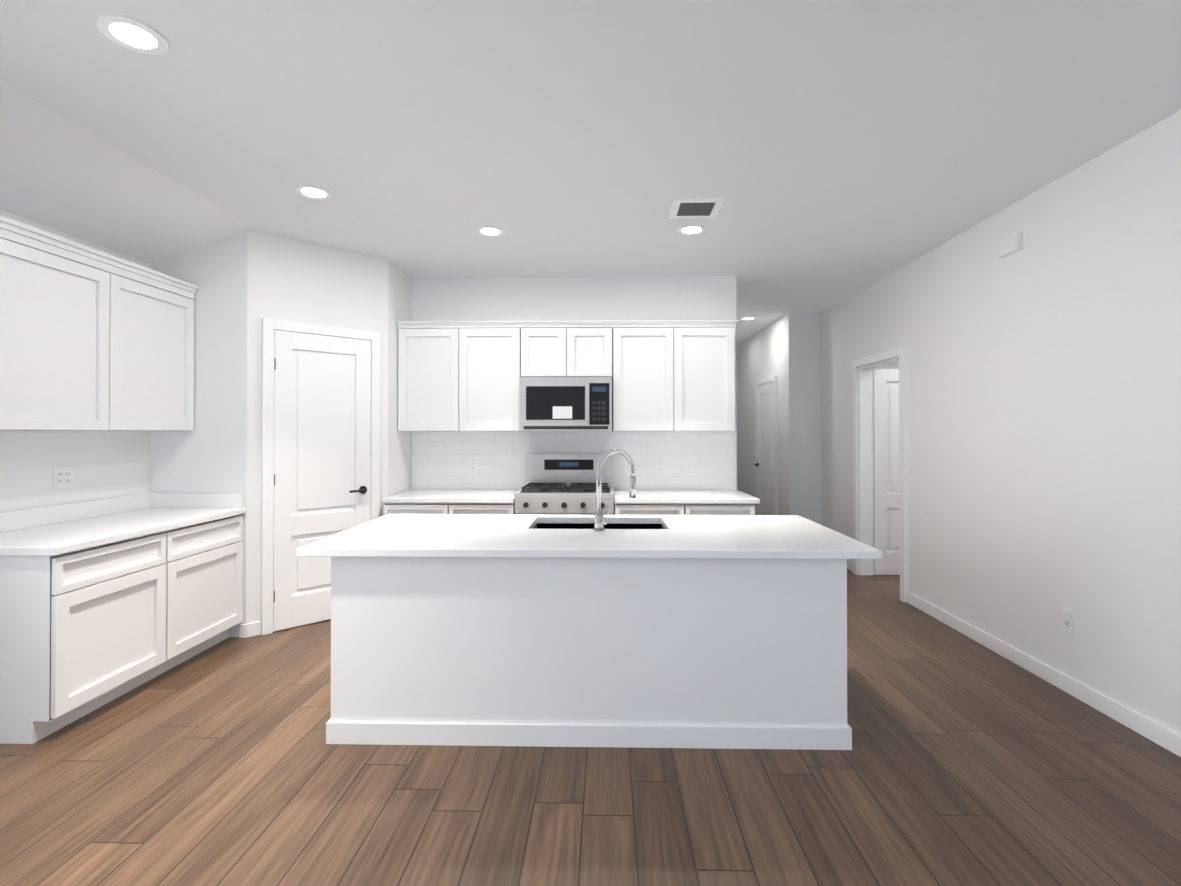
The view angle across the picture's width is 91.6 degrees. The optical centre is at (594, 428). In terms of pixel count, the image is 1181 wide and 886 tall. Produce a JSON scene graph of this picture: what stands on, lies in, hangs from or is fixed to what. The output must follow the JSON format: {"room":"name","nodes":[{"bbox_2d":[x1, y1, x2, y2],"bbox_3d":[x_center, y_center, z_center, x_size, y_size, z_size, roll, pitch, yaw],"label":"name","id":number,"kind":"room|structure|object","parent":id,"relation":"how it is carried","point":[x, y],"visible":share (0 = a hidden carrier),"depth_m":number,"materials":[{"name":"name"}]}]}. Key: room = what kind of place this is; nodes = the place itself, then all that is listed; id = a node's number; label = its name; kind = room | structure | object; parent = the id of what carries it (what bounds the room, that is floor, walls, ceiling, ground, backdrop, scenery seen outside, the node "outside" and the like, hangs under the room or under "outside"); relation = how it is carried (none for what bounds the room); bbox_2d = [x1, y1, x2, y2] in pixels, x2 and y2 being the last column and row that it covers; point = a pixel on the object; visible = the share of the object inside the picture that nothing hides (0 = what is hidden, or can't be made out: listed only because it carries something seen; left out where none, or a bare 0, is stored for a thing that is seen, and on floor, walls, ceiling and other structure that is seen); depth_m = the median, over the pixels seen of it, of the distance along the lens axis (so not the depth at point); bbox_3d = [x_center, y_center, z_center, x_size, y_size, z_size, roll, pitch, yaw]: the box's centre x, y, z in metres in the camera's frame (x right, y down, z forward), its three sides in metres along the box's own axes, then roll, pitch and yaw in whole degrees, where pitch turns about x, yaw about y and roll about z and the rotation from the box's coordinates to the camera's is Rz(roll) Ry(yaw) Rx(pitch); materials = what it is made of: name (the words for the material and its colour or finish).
{"room":"kitchen","nodes":[
{"label":"kitchen","id":0,"kind":"room"},
{"bbox_2d":[0,209,150,512],"bbox_3d":[-3.162,0.008,0.861,0.120,2.780,8.870,0,0,1],"label":"wall","id":1,"kind":"structure","parent":0,"point":[108,464],"depth_m":3.35,"materials":[{"name":"white paint"}]},
{"bbox_2d":[0,223,123,430],"bbox_3d":[-2.901,-0.459,2.952,0.305,0.941,0.737,0,0,1],"label":"upper cabinet","id":2,"kind":"object","parent":1,"relation":"attached to","point":[91,339],"depth_m":2.96,"materials":[{"name":"white paint"}]},
{"bbox_2d":[53,467,72,489],"bbox_3d":[-3.046,0.284,3.293,0.010,0.120,0.118,0,0,1],"label":"electrical outlet","id":3,"kind":"object","parent":1,"relation":"attached to","point":[62,478],"visible":1,"depth_m":3.29,"materials":[{"name":"white plastic"}]},
{"bbox_2d":[0,493,151,532],"bbox_3d":[-3.038,0.483,3.238,0.017,0.100,1.355,0,0,1],"label":"backsplash","id":4,"kind":"structure","parent":1,"relation":"attached to","point":[19,519],"depth_m":3.32,"materials":[{"name":"white stone"}]},
{"bbox_2d":[124,267,195,430],"bbox_3d":[-2.888,-0.455,3.551,0.305,0.941,0.737,0,0,1],"label":"upper cabinet","id":5,"kind":"object","parent":1,"relation":"attached to","point":[159,314],"depth_m":3.61,"materials":[{"name":"white paint"}]},
{"bbox_2d":[0,80,260,264],"bbox_3d":[-2.891,-1.264,0.704,1.030,0.439,9.150,0,0,1],"label":"ceiling","id":6,"kind":"structure","parent":0,"point":[58,172],"depth_m":3.05,"materials":[{"name":"white paint"}]},
{"bbox_2d":[150,232,411,636],"bbox_3d":[-2.340,0.032,4.535,1.370,2.780,1.250,0,0,1],"label":"wall","id":7,"kind":"structure","parent":0,"point":[246,282],"depth_m":3.93,"materials":[{"name":"white paint"}]},
{"bbox_2d":[152,493,243,508],"bbox_3d":[-2.703,0.488,3.900,0.627,0.100,0.018,0,0,1],"label":"backsplash","id":8,"kind":"structure","parent":7,"relation":"attached to","point":[159,500],"depth_m":3.89,"materials":[{"name":"white stone"}]},
{"bbox_2d":[239,621,260,637],"bbox_3d":[-2.024,1.375,4.237,0.754,0.090,0.714,0,0,1],"label":"baseboard","id":9,"kind":"structure","parent":7,"relation":"attached to","point":[250,630],"depth_m":3.91,"materials":[{"name":"white paint"}]},
{"bbox_2d":[261,318,379,634],"bbox_3d":[-1.995,0.330,4.241,0.825,2.180,0.036,0,-1,-44],"label":"door frame","id":10,"kind":"structure","parent":7,"relation":"attached to","point":[269,326],"depth_m":3.98,"materials":[{"name":"white paint"}]},
{"bbox_2d":[273,330,370,630],"bbox_3d":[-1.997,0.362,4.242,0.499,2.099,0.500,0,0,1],"label":"pantry door","id":11,"kind":"structure","parent":7,"relation":"in","point":[322,436],"depth_m":4.19,"materials":[{"name":"white paint"}]},
{"bbox_2d":[412,276,736,421],"bbox_3d":[-0.876,0.036,5.189,4.270,2.780,0.120,0,0,1],"label":"wall","id":12,"kind":"structure","parent":0,"point":[578,298],"depth_m":5.12,"materials":[{"name":"white paint"}]},
{"bbox_2d":[397,324,520,431],"bbox_3d":[-1.128,-0.419,4.955,1.026,0.888,0.345,0,0,1],"label":"upper cabinet","id":13,"kind":"object","parent":12,"relation":"attached to","point":[452,377],"depth_m":4.79,"materials":[{"name":"white paint"}]},
{"bbox_2d":[521,324,612,379],"bbox_3d":[-0.230,-0.646,4.937,0.766,0.435,0.345,0,0,1],"label":"upper cabinet","id":14,"kind":"object","parent":12,"relation":"attached to","point":[547,350],"depth_m":4.77,"materials":[{"name":"white paint"}]},
{"bbox_2d":[520,377,611,430],"bbox_3d":[-0.232,-0.202,4.885,0.756,0.441,0.442,0,0,1],"label":"microwave","id":15,"kind":"object","parent":14,"relation":"attached to","point":[565,403],"visible":1,"depth_m":4.71,"materials":[{"name":"silver metal"}]},
{"bbox_2d":[411,380,736,489],"bbox_3d":[-0.193,0.065,5.111,2.896,1.000,0.008,0,0,1],"label":"backsplash","id":16,"kind":"structure","parent":12,"relation":"attached to","point":[700,460],"depth_m":5.11,"materials":[{"name":"tile"}]},
{"bbox_2d":[469,460,476,472],"bbox_3d":[-1.083,0.335,5.119,0.075,0.120,0.010,0,0,1],"label":"electrical outlet","id":17,"kind":"object","parent":16,"relation":"attached to","point":[472,466],"visible":1,"depth_m":5.12,"materials":[{"name":"white plastic"}]},
{"bbox_2d":[657,460,664,472],"bbox_3d":[0.587,0.335,5.083,0.075,0.120,0.010,0,0,1],"label":"electrical outlet","id":18,"kind":"object","parent":16,"relation":"attached to","point":[660,466],"visible":1,"depth_m":5.08,"materials":[{"name":"white plastic"}]},
{"bbox_2d":[612,320,736,430],"bbox_3d":[0.659,-0.419,4.917,1.008,0.888,0.345,0,0,1],"label":"upper cabinet","id":19,"kind":"object","parent":12,"relation":"attached to","point":[665,375],"depth_m":4.76,"materials":[{"name":"white paint"}]},
{"bbox_2d":[0,569,1180,885],"bbox_3d":[1.054,1.460,2.779,8.830,0.100,13.500,0,0,1],"label":"floor","id":20,"kind":"structure","parent":0,"point":[966,761],"depth_m":2.21,"materials":[{"name":"brown wood"}]},
{"bbox_2d":[0,529,179,743],"bbox_3d":[-2.727,0.989,2.934,0.646,0.845,0.727,0,0,1],"label":"base cabinet","id":21,"kind":"object","parent":20,"relation":"on","point":[104,601],"depth_m":2.72,"materials":[{"name":"white paint"}]},
{"bbox_2d":[0,509,245,556],"bbox_3d":[-2.715,0.551,3.231,0.664,0.035,1.355,0,0,1],"label":"countertop","id":22,"kind":"structure","parent":21,"relation":"on","point":[89,532],"depth_m":3.03,"materials":[{"name":"white stone"}]},
{"bbox_2d":[180,513,242,663],"bbox_3d":[-2.715,0.993,3.531,0.646,0.845,0.750,0,0,1],"label":"base cabinet","id":23,"kind":"object","parent":20,"relation":"on","point":[211,553],"depth_m":3.59,"materials":[{"name":"white paint"}]},
{"bbox_2d":[383,502,458,515],"bbox_3d":[-1.353,1.001,4.796,0.583,0.845,0.657,0,0,1],"label":"base cabinet","id":24,"kind":"object","parent":20,"relation":"on","point":[389,507],"depth_m":4.48,"materials":[{"name":"white paint"}]},
{"bbox_2d":[383,490,518,501],"bbox_3d":[-1.133,0.561,4.789,1.024,0.035,0.667,0,0,1],"label":"countertop","id":25,"kind":"structure","parent":24,"relation":"on","point":[411,495],"depth_m":4.59,"materials":[{"name":"white stone"}]},
{"bbox_2d":[459,502,514,513],"bbox_3d":[-0.912,1.001,4.787,0.583,0.845,0.657,0,0,1],"label":"base cabinet","id":26,"kind":"object","parent":20,"relation":"on","point":[464,507],"depth_m":4.47,"materials":[{"name":"white paint"}]},
{"bbox_2d":[514,454,613,514],"bbox_3d":[-0.230,0.823,4.746,0.778,1.200,0.705,0,0,1],"label":"range","id":27,"kind":"object","parent":20,"relation":"on","point":[565,484],"visible":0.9,"depth_m":4.77,"materials":[{"name":"silver metal"}]},
{"bbox_2d":[320,556,851,749],"bbox_3d":[-0.026,0.989,3.018,2.328,0.845,0.956,0,0,1],"label":"kitchen island","id":28,"kind":"object","parent":20,"relation":"on","point":[598,629],"depth_m":2.55,"materials":[{"name":"white paint"}]},
{"bbox_2d":[296,514,881,559],"bbox_3d":[-0.026,0.549,3.040,2.560,0.035,1.076,0,0,1],"label":"island countertop","id":29,"kind":"structure","parent":28,"relation":"on","point":[450,536],"depth_m":2.72,"materials":[{"name":"white stone"}]},
{"bbox_2d":[536,520,663,527],"bbox_3d":[0.024,0.674,3.251,0.774,0.236,0.435,0,0,1],"label":"sink","id":30,"kind":"object","parent":29,"relation":"in","point":[543,523],"depth_m":3.46,"materials":[{"name":"black metal"}]},
{"bbox_2d":[592,448,635,531],"bbox_3d":[0.106,0.317,3.001,0.230,0.428,0.233,0,0,1],"label":"faucet","id":31,"kind":"object","parent":29,"relation":"on","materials":[{"name":"silver metal"}]},
{"bbox_2d":[614,494,694,514],"bbox_3d":[0.468,1.001,4.758,0.613,0.845,0.657,0,0,1],"label":"base cabinet","id":32,"kind":"object","parent":20,"relation":"on","point":[691,502],"depth_m":4.44,"materials":[{"name":"white paint"}]},
{"bbox_2d":[615,490,758,501],"bbox_3d":[0.718,0.561,4.751,1.114,0.035,0.667,0,0,1],"label":"countertop","id":33,"kind":"structure","parent":32,"relation":"on","point":[620,495],"depth_m":4.59,"materials":[{"name":"white stone"}]},
{"bbox_2d":[695,502,758,514],"bbox_3d":[0.939,1.001,4.748,0.613,0.845,0.657,0,0,1],"label":"base cabinet","id":34,"kind":"object","parent":20,"relation":"on","point":[701,508],"depth_m":4.44,"materials":[{"name":"white paint"}]},
{"bbox_2d":[0,0,1180,345],"bbox_3d":[1.569,-1.420,2.787,7.800,0.100,13.500,0,0,1],"label":"ceiling","id":35,"kind":"structure","parent":0,"point":[832,152],"depth_m":2.51,"materials":[{"name":"grey paint"}]},
{"bbox_2d":[97,14,168,54],"bbox_3d":[-1.608,-1.371,2.003,0.196,0.006,0.196,0,0,1],"label":"recessed light","id":36,"kind":"object","parent":35,"relation":"in","point":[132,34],"visible":1,"depth_m":2.00,"materials":[{"name":"white paint"}]},
{"bbox_2d":[295,185,331,199],"bbox_3d":[-1.621,-1.363,3.314,0.196,0.006,0.196,0,0,1],"label":"recessed light","id":37,"kind":"object","parent":35,"relation":"in","point":[314,192],"visible":1,"depth_m":3.31,"materials":[{"name":"white paint"}]},
{"bbox_2d":[476,226,504,236],"bbox_3d":[-0.717,-1.359,3.955,0.196,0.006,0.196,0,0,1],"label":"recessed light","id":38,"kind":"object","parent":35,"relation":"in","point":[492,231],"visible":1,"depth_m":3.95,"materials":[{"name":"white paint"}]},
{"bbox_2d":[677,224,705,234],"bbox_3d":[0.662,-1.359,3.926,0.196,0.006,0.196,0,0,1],"label":"recessed light","id":39,"kind":"object","parent":35,"relation":"in","point":[693,229],"visible":1,"depth_m":3.92,"materials":[{"name":"white paint"}]},
{"bbox_2d":[669,198,724,218],"bbox_3d":[0.625,-1.359,3.557,0.300,0.010,0.300,0,0,1],"label":"ceiling vent","id":40,"kind":"object","parent":35,"relation":"in","point":[693,208],"visible":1,"depth_m":3.54,"materials":[{"name":"white metal"}]},
{"bbox_2d":[740,317,755,319],"bbox_3d":[1.867,-1.339,6.981,0.196,0.006,0.196,0,0,1],"label":"recessed light","id":41,"kind":"object","parent":35,"relation":"in","point":[747,318],"visible":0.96,"depth_m":6.98,"materials":[{"name":"white paint"}]},
{"bbox_2d":[736,346,737,489],"bbox_3d":[1.820,0.062,9.284,1.190,2.780,0.120,0,0,1],"label":"wall","id":42,"kind":"structure","parent":0,"point":[737,418],"depth_m":9.21,"materials":[{"name":"white paint"}]},
{"bbox_2d":[737,315,785,514],"bbox_3d":[2.328,0.054,7.973,0.120,2.780,2.480,0,0,1],"label":"wall","id":43,"kind":"structure","parent":0,"point":[761,354],"depth_m":8.10,"materials":[{"name":"white paint"}]},
{"bbox_2d":[754,382,772,514],"bbox_3d":[2.213,0.423,7.513,0.087,2.019,0.794,0,0,1],"label":"hall door","id":44,"kind":"structure","parent":43,"relation":"in","point":[764,464],"depth_m":7.50,"materials":[{"name":"white paint"}]},
{"bbox_2d":[755,375,777,514],"bbox_3d":[2.240,0.391,7.512,0.036,2.100,0.940,0,0,1],"label":"door frame","id":45,"kind":"structure","parent":43,"relation":"attached to","point":[774,379],"depth_m":7.06,"materials":[{"name":"white paint"}]},
{"bbox_2d":[778,435,780,444],"bbox_3d":[2.240,0.137,6.964,0.013,0.120,0.075,0,0,1],"label":"light switch","id":46,"kind":"object","parent":43,"relation":"attached to","point":[779,439],"visible":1,"depth_m":6.95,"materials":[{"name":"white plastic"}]},
{"bbox_2d":[785,312,821,524],"bbox_3d":[2.426,0.045,6.670,0.370,2.780,0.120,0,0,1],"label":"wall","id":47,"kind":"structure","parent":0,"point":[803,408],"depth_m":6.61,"materials":[{"name":"white paint"}]},
{"bbox_2d":[875,363,898,368],"bbox_3d":[3.990,0.050,7.338,2.490,2.780,0.120,0,0,1],"label":"wall","id":48,"kind":"structure","parent":0,"point":[894,366],"depth_m":7.28,"materials":[{"name":"white paint"}]},
{"bbox_2d":[821,110,1180,734],"bbox_3d":[2.563,0.012,1.517,0.120,2.780,10.420,0,0,1],"label":"wall","id":49,"kind":"structure","parent":0,"point":[1044,425],"depth_m":3.17,"materials":[{"name":"white paint"}]},
{"bbox_2d":[847,559,852,571],"bbox_3d":[2.592,1.387,6.138,0.017,0.090,0.920,0,0,1],"label":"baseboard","id":50,"kind":"structure","parent":49,"relation":"attached to","point":[849,564],"depth_m":5.81,"materials":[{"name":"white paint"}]},
{"bbox_2d":[852,346,907,601],"bbox_3d":[2.640,0.376,5.194,0.192,2.100,0.980,0,0,1],"label":"door frame","id":51,"kind":"structure","parent":49,"relation":"attached to","point":[863,444],"depth_m":5.59,"materials":[{"name":"white paint"}]},
{"bbox_2d":[873,369,899,574],"bbox_3d":[3.128,0.419,5.571,0.800,2.002,0.094,0,0,1],"label":"door","id":52,"kind":"structure","parent":49,"relation":"in","point":[886,472],"depth_m":5.59,"materials":[{"name":"white paint"}]},
{"bbox_2d":[997,232,1022,257],"bbox_3d":[2.525,-1.115,3.495,0.036,0.100,0.180,0,0,1],"label":"box","id":53,"kind":"object","parent":49,"relation":"attached to","point":[1009,245],"visible":1,"depth_m":3.47,"materials":[{"name":"white plastic"}]},
{"bbox_2d":[907,592,1180,756],"bbox_3d":[2.475,1.351,0.500,0.014,0.090,8.400,0,0,1],"label":"baseboard","id":54,"kind":"structure","parent":49,"relation":"attached to","point":[1155,732],"depth_m":3.08,"materials":[{"name":"white paint"}]},
{"bbox_2d":[1060,607,1073,633],"bbox_3d":[2.520,1.027,3.071,0.030,0.120,0.075,0,0,1],"label":"electrical outlet","id":55,"kind":"object","parent":49,"relation":"attached to","point":[1067,616],"visible":1,"depth_m":3.06,"materials":[{"name":"white plastic"}]}
]}

